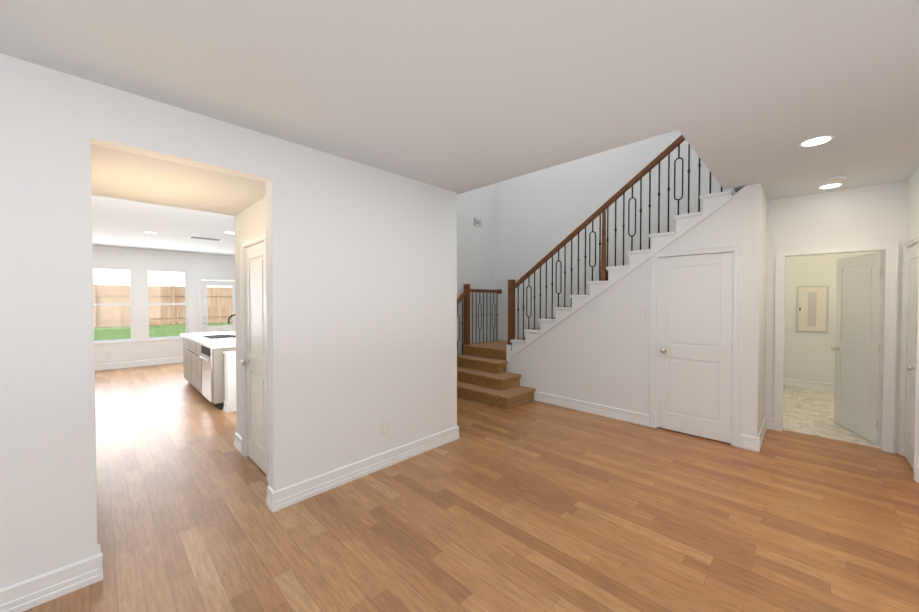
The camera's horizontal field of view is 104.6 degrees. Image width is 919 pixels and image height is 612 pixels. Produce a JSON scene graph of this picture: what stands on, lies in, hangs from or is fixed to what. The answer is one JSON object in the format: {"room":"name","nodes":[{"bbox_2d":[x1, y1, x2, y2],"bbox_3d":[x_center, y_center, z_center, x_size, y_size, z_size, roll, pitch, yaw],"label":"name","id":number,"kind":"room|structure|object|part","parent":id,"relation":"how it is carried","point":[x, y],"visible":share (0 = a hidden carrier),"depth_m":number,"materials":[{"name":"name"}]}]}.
{"room":"empty living room","nodes":[
{"label":"empty living room","id":0,"kind":"room"},
{"bbox_2d":[92,195,234,255],"bbox_3d":[-5.606,-1.310,5.221,6.840,0.100,7.140,1,1,44],"label":"ceiling","id":1,"kind":"structure","parent":0,"point":[115,221],"depth_m":5.74,"materials":[{"name":"paint"}]},
{"bbox_2d":[188,236,222,240],"bbox_3d":[-4.814,-1.279,6.743,0.260,0.011,0.500,1,1,44],"label":"ceiling vent","id":2,"kind":"object","parent":1,"relation":"in","point":[204,238],"visible":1,"depth_m":6.71,"materials":[{"name":"metal"}]},
{"bbox_2d":[93,245,234,363],"bbox_3d":[-8.004,0.051,7.598,0.120,2.700,7.140,1,1,44],"label":"wall","id":3,"kind":"structure","parent":0,"point":[195,266],"depth_m":8.28,"materials":[{"name":"paint"}]},
{"bbox_2d":[93,266,136,347],"bbox_3d":[-7.718,0.017,7.842,0.125,1.760,0.870,1,1,44],"label":"kitchen window","id":4,"kind":"structure","parent":3,"relation":"in","point":[113,343],"depth_m":7.95,"materials":[{"name":"paint"}]},
{"bbox_2d":[95,356,182,370],"bbox_3d":[-8.478,1.341,7.037,0.020,0.140,5.405,1,1,44],"label":"baseboard","id":5,"kind":"structure","parent":3,"relation":"attached to","point":[118,365],"depth_m":8.15,"materials":[{"name":"paint"}]},
{"bbox_2d":[144,269,187,343],"bbox_3d":[-7.021,0.005,8.552,0.125,1.760,0.880,1,1,44],"label":"kitchen window","id":6,"kind":"structure","parent":3,"relation":"in","point":[158,340],"depth_m":8.53,"materials":[{"name":"paint"}]},
{"bbox_2d":[198,277,234,332],"bbox_3d":[-6.243,0.320,9.294,0.024,2.105,0.950,1,1,44],"label":"door frame","id":7,"kind":"structure","parent":3,"relation":"attached to","point":[199,301],"depth_m":8.98,"materials":[{"name":"paint"}]},
{"bbox_2d":[201,280,235,332],"bbox_3d":[-6.266,0.352,9.316,0.120,2.020,0.800,1,1,44],"label":"patio door","id":8,"kind":"structure","parent":3,"relation":"in","point":[205,327],"depth_m":9.25,"materials":[{"name":"paint"}]},
{"bbox_2d":[91,144,265,215],"bbox_3d":[-2.203,-1.120,2.824,1.380,0.400,1.280,1,1,44],"label":"ceiling","id":9,"kind":"structure","parent":0,"point":[119,174],"depth_m":2.68,"materials":[{"name":"paint"}]},
{"bbox_2d":[0,53,456,588],"bbox_3d":[-2.249,0.149,1.727,0.120,2.700,6.220,1,1,44],"label":"wall","id":10,"kind":"structure","parent":0,"point":[361,271],"depth_m":2.47,"materials":[{"name":"paint"}]},
{"bbox_2d":[0,553,102,611],"bbox_3d":[-3.124,1.445,0.757,0.020,0.140,3.340,1,1,44],"label":"baseboard","id":11,"kind":"structure","parent":10,"relation":"attached to","point":[24,595],"depth_m":1.81,"materials":[{"name":"paint"}]},
{"bbox_2d":[98,544,102,574],"bbox_3d":[-2.004,1.425,1.984,0.140,0.140,0.020,1,1,44],"label":"baseboard","id":12,"kind":"structure","parent":10,"relation":"attached to","point":[99,562],"depth_m":1.94,"materials":[{"name":"paint"}]},
{"bbox_2d":[266,485,274,511],"bbox_3d":[-1.388,1.414,2.612,0.140,0.140,0.020,1,1,44],"label":"baseboard","id":13,"kind":"structure","parent":10,"relation":"attached to","point":[270,490],"depth_m":2.61,"materials":[{"name":"paint"}]},
{"bbox_2d":[272,426,458,511],"bbox_3d":[-0.680,1.404,3.248,0.020,0.140,1.919,1,1,44],"label":"baseboard","id":14,"kind":"structure","parent":10,"relation":"attached to","point":[287,496],"depth_m":3.04,"materials":[{"name":"paint"}]},
{"bbox_2d":[381,421,387,435],"bbox_3d":[-0.683,1.119,3.247,0.009,0.116,0.072,1,1,44],"label":"outlet","id":15,"kind":"object","parent":10,"relation":"attached to","point":[384,428],"visible":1,"depth_m":3.24,"materials":[{"name":"plastic"}]},
{"bbox_2d":[425,315,430,325],"bbox_3d":[-0.319,0.148,3.601,0.010,0.116,0.072,1,1,44],"label":"light switch","id":16,"kind":"object","parent":10,"relation":"attached to","point":[427,320],"visible":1,"depth_m":3.60,"materials":[{"name":"plastic"}]},
{"bbox_2d":[222,350,235,412],"bbox_3d":[-2.871,1.034,5.210,0.205,0.815,0.980,1,1,44],"label":"wall","id":17,"kind":"structure","parent":0,"point":[230,374],"depth_m":4.86,"materials":[{"name":"paint"}]},
{"bbox_2d":[223,400,227,412],"bbox_3d":[-3.201,1.377,4.868,0.190,0.140,0.020,1,1,44],"label":"baseboard","id":18,"kind":"structure","parent":17,"relation":"attached to","point":[225,408],"depth_m":4.85,"materials":[{"name":"paint"}]},
{"bbox_2d":[234,197,266,436],"bbox_3d":[-1.797,0.273,3.261,1.380,2.400,0.120,1,1,44],"label":"wall","id":19,"kind":"structure","parent":0,"point":[250,221],"depth_m":3.58,"materials":[{"name":"paint"}]},
{"bbox_2d":[234,433,241,453],"bbox_3d":[-2.244,1.397,3.620,0.305,0.140,0.020,1,1,44],"label":"baseboard","id":20,"kind":"structure","parent":19,"relation":"attached to","point":[238,442],"depth_m":3.63,"materials":[{"name":"paint"}]},
{"bbox_2d":[241,242,266,474],"bbox_3d":[-1.829,0.453,3.253,0.624,2.018,0.184,1,1,44],"label":"closet door","id":21,"kind":"structure","parent":19,"relation":"in","point":[255,349],"depth_m":3.25,"materials":[{"name":"paint"}]},
{"bbox_2d":[240,230,268,482],"bbox_3d":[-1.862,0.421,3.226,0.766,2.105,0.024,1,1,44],"label":"door frame","id":22,"kind":"structure","parent":19,"relation":"attached to","point":[255,238],"depth_m":3.44,"materials":[{"name":"paint"}]},
{"bbox_2d":[0,0,918,200],"bbox_3d":[2.231,-1.364,1.577,6.690,0.330,12.320,1,1,44],"label":"ceiling","id":23,"kind":"structure","parent":0,"point":[459,96],"depth_m":1.85,"materials":[{"name":"paint"}]},
{"bbox_2d":[799,135,833,146],"bbox_3d":[2.628,-1.213,2.620,0.186,0.006,0.186,1,1,44],"label":"recessed light","id":24,"kind":"object","parent":23,"relation":"in","point":[818,140],"visible":1,"depth_m":2.61,"materials":[{"name":"paint"}]},
{"bbox_2d":[818,183,842,188],"bbox_3d":[3.807,-1.230,3.649,0.186,0.006,0.186,1,1,44],"label":"recessed light","id":25,"kind":"object","parent":23,"relation":"in","point":[833,185],"visible":1,"depth_m":3.64,"materials":[{"name":"paint"}]},
{"bbox_2d":[827,175,845,182],"bbox_3d":[3.590,-1.206,3.385,0.130,0.045,0.130,1,1,44],"label":"smoke detector","id":26,"kind":"object","parent":23,"relation":"attached to","point":[836,179],"visible":1,"depth_m":3.35,"materials":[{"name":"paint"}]},
{"bbox_2d":[23,362,918,611],"bbox_3d":[-0.846,1.505,4.379,15.100,0.100,12.700,1,1,44],"label":"floor","id":27,"kind":"structure","parent":0,"point":[534,506],"depth_m":2.44,"materials":[{"name":"brown wood"}]},
{"bbox_2d":[180,334,235,409],"bbox_3d":[-3.893,0.994,6.084,2.450,0.865,1.124,1,1,44],"label":"kitchen island","id":28,"kind":"object","parent":27,"relation":"on","point":[203,363],"depth_m":5.10,"materials":[{"name":"paint"}]},
{"bbox_2d":[184,331,235,349],"bbox_3d":[-3.873,0.541,6.098,2.510,0.039,1.125,1,1,44],"label":"island countertop","id":29,"kind":"structure","parent":28,"relation":"on","point":[217,340],"depth_m":5.72,"materials":[{"name":"white stone"}]},
{"bbox_2d":[457,135,733,409],"bbox_3d":[1.700,-0.576,5.038,4.365,4.040,1.838,1,1,44],"label":"staircase","id":30,"kind":"structure","parent":27,"relation":"on","point":[486,375],"depth_m":5.13,"materials":[{"name":"brown wood"}]},
{"bbox_3d":[1.700,-0.577,5.037,4.365,4.039,1.837,1,1,44],"label":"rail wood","id":31,"kind":"part","parent":30,"relation":"part of","materials":[{"name":"brown wood"}]},
{"bbox_2d":[457,184,494,354],"bbox_3d":[-0.326,-1.327,6.275,0.120,5.500,2.900,1,1,44],"label":"wall","id":32,"kind":"structure","parent":0,"point":[475,257],"depth_m":6.87,"materials":[{"name":"paint"}]},
{"bbox_2d":[474,218,480,226],"bbox_3d":[0.350,-1.617,6.867,0.008,0.140,0.200,1,1,44],"label":"air vent","id":33,"kind":"object","parent":32,"relation":"in","point":[477,222],"visible":1,"depth_m":6.86,"materials":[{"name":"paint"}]},
{"bbox_2d":[495,130,735,340],"bbox_3d":[2.251,-1.320,5.861,4.380,5.500,0.120,1,1,44],"label":"wall","id":34,"kind":"structure","parent":0,"point":[540,214],"depth_m":6.04,"materials":[{"name":"paint"}]},
{"bbox_2d":[512,183,761,436],"bbox_3d":[1.962,0.100,4.683,3.050,2.700,0.100,1,1,44],"label":"wall","id":35,"kind":"structure","parent":0,"point":[601,342],"depth_m":4.45,"materials":[{"name":"paint"}]},
{"bbox_2d":[586,381,591,390],"bbox_3d":[1.756,1.087,4.825,0.072,0.116,0.009,1,1,44],"label":"outlet","id":36,"kind":"object","parent":35,"relation":"attached to","point":[588,385],"visible":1,"depth_m":4.82,"materials":[{"name":"plastic"}]},
{"bbox_2d":[534,391,648,426],"bbox_3d":[1.717,1.377,4.860,1.618,0.140,0.020,1,1,44],"label":"baseboard","id":37,"kind":"structure","parent":35,"relation":"attached to","point":[614,413],"depth_m":4.76,"materials":[{"name":"paint"}]},
{"bbox_2d":[640,311,646,320],"bbox_3d":[2.241,0.120,4.332,0.072,0.116,0.010,1,1,44],"label":"light switch","id":38,"kind":"object","parent":35,"relation":"attached to","point":[643,315],"visible":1,"depth_m":4.33,"materials":[{"name":"plastic"}]},
{"bbox_2d":[657,252,732,442],"bbox_3d":[2.635,0.440,4.000,0.719,2.018,0.184,1,1,44],"label":"door","id":39,"kind":"structure","parent":35,"relation":"in","point":[695,304],"depth_m":3.96,"materials":[{"name":"paint"}]},
{"bbox_2d":[649,244,742,447],"bbox_3d":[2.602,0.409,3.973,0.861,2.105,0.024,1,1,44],"label":"door frame","id":40,"kind":"structure","parent":35,"relation":"attached to","point":[737,249],"depth_m":3.72,"materials":[{"name":"paint"}]},
{"bbox_2d":[740,434,759,451],"bbox_3d":[2.967,1.397,3.634,0.156,0.140,0.020,1,1,44],"label":"baseboard","id":41,"kind":"structure","parent":35,"relation":"attached to","point":[748,442],"depth_m":3.63,"materials":[{"name":"paint"}]},
{"bbox_2d":[758,187,767,433],"bbox_3d":[3.323,0.111,3.978,0.120,2.700,0.800,1,1,44],"label":"wall","id":42,"kind":"structure","parent":0,"point":[763,292],"depth_m":3.90,"materials":[{"name":"paint"}]},
{"bbox_2d":[757,417,766,451],"bbox_3d":[3.324,1.393,3.900,0.020,0.140,0.898,1,1,44],"label":"baseboard return","id":43,"kind":"object","parent":42,"relation":"attached to","point":[762,431],"visible":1,"depth_m":3.84,"materials":[{"name":"paint"}]},
{"bbox_2d":[783,385,880,447],"bbox_3d":[5.292,1.445,4.779,1.900,0.006,2.930,1,1,44],"label":"floor","id":44,"kind":"structure","parent":0,"point":[807,411],"depth_m":4.65,"materials":[{"name":"tile"}]},
{"bbox_2d":[784,251,883,383],"bbox_3d":[6.360,0.080,5.844,2.140,2.700,0.120,1,1,44],"label":"wall","id":45,"kind":"structure","parent":0,"point":[809,356],"depth_m":6.10,"materials":[{"name":"paint"}]},
{"bbox_2d":[783,378,834,391],"bbox_3d":[6.311,1.361,5.816,1.900,0.140,0.020,1,1,44],"label":"baseboard","id":46,"kind":"structure","parent":45,"relation":"attached to","point":[824,386],"depth_m":6.10,"materials":[{"name":"paint"}]},
{"bbox_2d":[796,286,828,332],"bbox_3d":[6.015,0.054,6.064,0.390,0.795,0.050,1,1,44],"label":"electrical panel","id":47,"kind":"object","parent":45,"relation":"attached to","point":[812,306],"visible":0.98,"depth_m":6.04,"materials":[{"name":"metal"}]},
{"bbox_2d":[765,180,907,453],"bbox_3d":[3.961,0.111,3.996,1.305,2.700,0.120,1,1,44],"label":"wall","id":48,"kind":"structure","parent":0,"point":[867,214],"depth_m":3.81,"materials":[{"name":"paint"}]},
{"bbox_2d":[765,416,772,429],"bbox_3d":[3.666,1.388,4.209,0.075,0.140,0.020,1,1,44],"label":"baseboard","id":49,"kind":"structure","parent":48,"relation":"attached to","point":[769,421],"depth_m":4.20,"materials":[{"name":"paint"}]},
{"bbox_2d":[773,235,918,479],"bbox_3d":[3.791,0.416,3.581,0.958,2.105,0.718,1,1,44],"label":"door frame","id":50,"kind":"structure","parent":48,"relation":"attached to","point":[891,348],"depth_m":3.55,"materials":[{"name":"paint"}]},
{"bbox_2d":[831,252,883,444],"bbox_3d":[4.524,0.439,4.061,0.369,2.018,0.727,1,1,44],"label":"door","id":51,"kind":"structure","parent":48,"relation":"in","point":[857,347],"depth_m":3.98,"materials":[{"name":"paint"}]},
{"bbox_2d":[907,168,918,240],"bbox_3d":[4.207,0.124,3.229,0.120,2.700,0.870,1,1,44],"label":"wall","id":52,"kind":"structure","parent":0,"point":[913,210],"depth_m":3.28,"materials":[{"name":"paint"}]},
{"bbox_2d":[904,244,917,469],"bbox_3d":[4.154,0.453,3.224,0.184,2.018,0.614,1,1,44],"label":"door","id":53,"kind":"structure","parent":52,"relation":"in","point":[911,353],"depth_m":3.30,"materials":[{"name":"paint"}]},
{"bbox_2d":[903,242,918,456],"bbox_3d":[4.172,0.452,3.199,0.120,2.045,0.626,1,1,44],"label":"trim","id":54,"kind":"structure","parent":52,"relation":"attached to","point":[906,339],"depth_m":3.45,"materials":[{"name":"paint"}]},
{"bbox_2d":[915,464,918,480],"bbox_3d":[3.856,1.408,2.993,0.020,0.140,0.049,1,1,44],"label":"baseboard","id":55,"kind":"structure","parent":52,"relation":"attached to","point":[917,473],"depth_m":2.98,"materials":[{"name":"paint"}]},
{"label":"outside","id":56,"kind":"structure","parent":0,"visible":0},
{"bbox_2d":[94,322,231,340],"bbox_3d":[-10.076,1.129,12.522,9.710,0.620,28.000,1,1,44],"label":"lawn","id":57,"kind":"structure","parent":56,"point":[126,331],"depth_m":13.57,"materials":[{"name":"green plant"}]},
{"bbox_2d":[93,284,231,327],"bbox_3d":[-12.791,-0.035,15.169,0.180,1.700,28.000,1,1,44],"label":"fence","id":58,"kind":"object","parent":57,"relation":"on","point":[109,319],"depth_m":15.18,"materials":[{"name":"brown wood"}]}
]}

